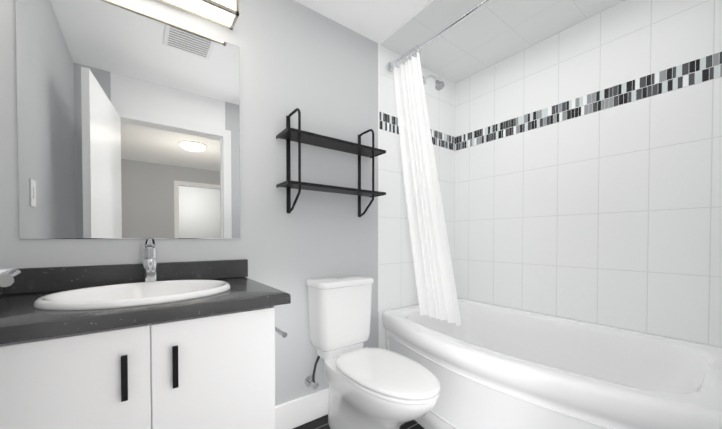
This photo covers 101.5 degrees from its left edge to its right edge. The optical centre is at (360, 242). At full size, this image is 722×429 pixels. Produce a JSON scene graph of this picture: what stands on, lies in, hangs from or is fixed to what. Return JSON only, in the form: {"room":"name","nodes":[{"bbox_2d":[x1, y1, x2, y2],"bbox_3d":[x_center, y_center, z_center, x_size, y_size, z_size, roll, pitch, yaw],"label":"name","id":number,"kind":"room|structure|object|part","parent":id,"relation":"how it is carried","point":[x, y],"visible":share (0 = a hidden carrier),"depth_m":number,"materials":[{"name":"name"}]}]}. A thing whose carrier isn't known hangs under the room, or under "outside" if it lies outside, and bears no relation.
{"room":"bathroom","nodes":[
{"label":"bathroom","id":0,"kind":"room"},
{"bbox_2d":[0,0,377,405],"bbox_3d":[-0.640,-0.150,1.515,1.808,2.370,0.120,-1,1,-37],"label":"wall","id":1,"kind":"structure","parent":0,"point":[319,70],"depth_m":1.61,"materials":[{"name":"grey paint"}]},
{"bbox_2d":[5,259,247,294],"bbox_3d":[-0.897,0.130,1.238,0.816,0.088,0.020,-1,1,-37],"label":"backsplash","id":2,"kind":"structure","parent":1,"relation":"attached to","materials":[{"name":"black stone"}]},
{"bbox_2d":[15,0,240,238],"bbox_3d":[-0.894,-0.489,1.239,0.737,0.945,0.006,-1,1,-37],"label":"mirror","id":3,"kind":"object","parent":1,"relation":"attached to","point":[128,122],"visible":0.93,"depth_m":1.19,"materials":[{"name":"clear glass"}]},
{"bbox_2d":[158,0,238,29],"bbox_3d":[-0.853,-1.093,1.177,0.662,0.147,0.140,-1,1,-37],"label":"sconce","id":4,"kind":"object","parent":1,"relation":"attached to","point":[224,13],"visible":0.92,"depth_m":1.30,"materials":[{"name":"silver metal"}]},
{"bbox_3d":[-0.815,-1.025,1.127,0.662,0.012,0.012,-1,1,-37],"label":"frame","id":5,"kind":"part","parent":4,"relation":"part of","materials":[{"name":"silver metal"}]},
{"bbox_3d":[-0.587,-1.028,1.366,0.012,0.012,0.122,-1,1,-37],"label":"frame","id":6,"kind":"part","parent":4,"relation":"part of","materials":[{"name":"silver metal"}]},
{"bbox_3d":[-0.554,-1.095,1.321,0.012,0.147,0.012,-1,1,-37],"label":"frame","id":7,"kind":"part","parent":4,"relation":"part of","materials":[{"name":"silver metal"}]},
{"bbox_2d":[275,388,328,428],"bbox_3d":[-0.241,0.954,1.746,0.935,0.155,0.014,-1,1,-37],"label":"baseboard","id":8,"kind":"structure","parent":1,"relation":"attached to","point":[295,413],"depth_m":1.67,"materials":[{"name":"white wood"}]},
{"bbox_2d":[276,108,385,216],"bbox_3d":[-0.149,-0.429,1.703,0.643,0.536,0.158,-1,1,-37],"label":"wall shelf","id":9,"kind":"object","parent":1,"relation":"attached to","point":[288,134],"visible":1,"depth_m":1.63,"materials":[{"name":"black metal"}]},
{"bbox_2d":[378,44,379,311],"bbox_3d":[0.120,-0.435,2.002,0.010,1.815,0.004,-1,1,-37],"label":"trim","id":10,"kind":"structure","parent":1,"relation":"attached to","point":[378,158],"depth_m":2.00,"materials":[{"name":"white"}]},
{"bbox_2d":[378,0,433,44],"bbox_3d":[0.580,-1.331,1.373,0.010,0.004,1.540,-1,1,-37],"label":"trim","id":11,"kind":"structure","parent":1,"relation":"attached to","point":[411,17],"depth_m":1.78,"materials":[{"name":"white"}]},
{"bbox_2d":[378,45,455,348],"bbox_3d":[0.473,-0.163,2.347,0.972,2.370,0.120,-1,1,-37],"label":"wall tile","id":12,"kind":"structure","parent":1,"relation":"attached to","point":[397,284],"depth_m":2.12,"materials":[{"name":"white tile"}]},
{"bbox_2d":[422,75,443,90],"bbox_3d":[0.525,-1.185,2.172,0.068,0.160,0.199,-1,1,-37],"label":"shower head","id":13,"kind":"object","parent":12,"relation":"attached to","point":[439,85],"visible":0.81,"depth_m":2.13},
{"bbox_3d":[0.509,-1.215,2.193,0.017,0.069,0.138,-1,1,-37],"label":"arm","id":14,"kind":"part","parent":13,"relation":"part of"},
{"bbox_2d":[386,0,491,325],"bbox_3d":[0.719,-0.370,1.492,0.211,1.740,1.536,-1,1,-37],"label":"shower curtain","id":15,"kind":"object","parent":12,"relation":"attached to","point":[436,287],"visible":1,"depth_m":1.90,"materials":[{"name":"white fabric"}]},
{"bbox_3d":[0.659,-1.209,1.434,0.025,0.025,1.534,-1,1,-37],"label":"rod","id":16,"kind":"part","parent":15,"relation":"part of","materials":[{"name":"silver metal"}]},
{"bbox_2d":[293,414,423,428],"bbox_3d":[0.276,1.066,1.119,2.580,0.050,1.680,-1,1,-37],"label":"floor","id":17,"kind":"structure","parent":0,"point":[320,422],"depth_m":1.67,"materials":[{"name":"tile"}]},
{"bbox_2d":[0,237,290,428],"bbox_3d":[-0.734,0.511,1.028,0.820,1.062,0.558,-1,1,-37],"label":"bathroom vanity","id":18,"kind":"object","parent":17,"relation":"on","point":[149,342],"visible":0.98,"depth_m":0.85,"materials":[{"name":"white wood"}]},
{"bbox_3d":[-0.731,0.585,0.725,0.350,0.712,0.022,-1,1,-37],"label":"door","id":19,"kind":"part","parent":18,"relation":"part of","materials":[{"name":"white wood"}]},
{"bbox_3d":[-0.618,0.353,0.769,0.014,0.119,0.008,-1,1,-37],"label":"handle","id":20,"kind":"part","parent":18,"relation":"part of","materials":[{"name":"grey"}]},
{"bbox_2d":[0,277,290,343],"bbox_3d":[-0.739,0.196,1.020,0.808,0.037,0.558,-1,1,-37],"label":"countertop","id":21,"kind":"structure","parent":18,"relation":"on","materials":[{"name":"black stone"}]},
{"bbox_2d":[33,280,230,309],"bbox_3d":[-0.733,0.232,1.011,0.528,0.152,0.400,-1,1,-37],"label":"sink","id":22,"kind":"object","parent":21,"relation":"in","point":[147,292],"depth_m":1.00,"materials":[{"name":"white ceramic"}]},
{"bbox_2d":[142,237,157,281],"bbox_3d":[-0.829,0.076,1.159,0.058,0.197,0.151,-1,1,-37],"label":"faucet","id":23,"kind":"object","parent":21,"relation":"on","point":[149,252],"depth_m":1.17,"materials":[{"name":"silver metal"}]},
{"bbox_3d":[-0.527,0.352,0.837,0.014,0.119,0.008,-1,1,-37],"label":"handle","id":24,"kind":"part","parent":18,"relation":"part of","materials":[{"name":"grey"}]},
{"bbox_3d":[-0.448,0.582,0.937,0.352,0.712,0.022,-1,1,-37],"label":"door","id":25,"kind":"part","parent":18,"relation":"part of","materials":[{"name":"white wood"}]},
{"bbox_2d":[304,275,439,428],"bbox_3d":[0.054,0.621,1.482,0.370,0.829,0.780,-1,1,-37],"label":"toilet","id":26,"kind":"object","parent":17,"relation":"on","point":[375,388],"visible":0.98,"depth_m":1.49,"materials":[{"name":"white ceramic"}]},
{"bbox_3d":[-0.255,0.798,1.647,0.040,0.040,0.012,-1,1,-37],"label":"supply knob","id":27,"kind":"part","parent":26,"relation":"part of","materials":[{"name":"silver metal"}]},
{"bbox_3d":[-0.119,0.411,1.708,0.352,0.338,0.190,-1,1,-37],"label":"tank","id":28,"kind":"part","parent":26,"relation":"part of","materials":[{"name":"white ceramic"}]},
{"bbox_3d":[-0.117,0.224,1.703,0.368,0.035,0.202,-1,1,-37],"label":"tank lid","id":29,"kind":"part","parent":26,"relation":"part of","materials":[{"name":"white ceramic"}]},
{"bbox_3d":[0.062,0.834,1.482,0.350,0.403,0.748,-1,1,-37],"label":"bowl","id":30,"kind":"part","parent":26,"relation":"part of","materials":[{"name":"white ceramic"}]},
{"bbox_3d":[0.122,0.625,1.399,0.356,0.015,0.558,-1,1,-37],"label":"seat","id":31,"kind":"part","parent":26,"relation":"part of","materials":[{"name":"white ceramic"}]},
{"bbox_3d":[0.123,0.601,1.398,0.360,0.027,0.563,-1,1,-37],"label":"lid","id":32,"kind":"part","parent":26,"relation":"part of","materials":[{"name":"white ceramic"}]},
{"bbox_2d":[382,298,721,428],"bbox_3d":[0.869,0.754,1.621,0.977,0.559,1.533,-1,1,-37],"label":"bathtub","id":33,"kind":"object","parent":17,"relation":"on","point":[490,366],"visible":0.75,"depth_m":1.39,"materials":[{"name":"white ceramic"}]},
{"bbox_2d":[294,0,430,42],"bbox_3d":[-0.143,-1.375,0.832,1.808,0.100,1.780,-1,1,-37],"label":"ceiling","id":34,"kind":"structure","parent":0,"point":[377,21],"depth_m":1.71,"materials":[{"name":"white paint"}]},
{"bbox_2d":[380,0,624,83],"bbox_3d":[0.970,-1.388,1.664,0.972,0.100,1.780,-1,1,-37],"label":"ceiling","id":35,"kind":"structure","parent":0,"point":[491,33],"depth_m":1.85,"materials":[{"name":"white paint"}]},
{"bbox_2d":[455,0,721,346],"bbox_3d":[1.347,-0.156,1.890,0.120,2.370,1.660,-1,1,-37],"label":"wall tiles","id":36,"kind":"structure","parent":0,"point":[588,170],"depth_m":1.71,"materials":[{"name":"white tile"}]},
{"bbox_3d":[-0.595,0.051,0.443,0.015,0.052,0.053,-1,1,-37],"label":"rose","id":37,"kind":"object","parent":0,"visible":0},
{"bbox_2d":[0,268,11,272],"bbox_3d":[-0.577,0.050,0.461,0.042,0.020,0.020,-1,1,-45],"label":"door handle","id":38,"kind":"object","parent":37,"relation":"attached to","point":[2,270],"visible":0.29,"depth_m":0.47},
{"bbox_2d":[0,268,20,286],"bbox_3d":[-0.526,0.051,0.439,0.128,0.017,0.019,1,1,44],"label":"lever","id":39,"kind":"object","parent":37,"relation":"attached to","point":[8,277],"visible":1,"depth_m":0.40,"materials":[{"name":"silver metal"}]}
]}

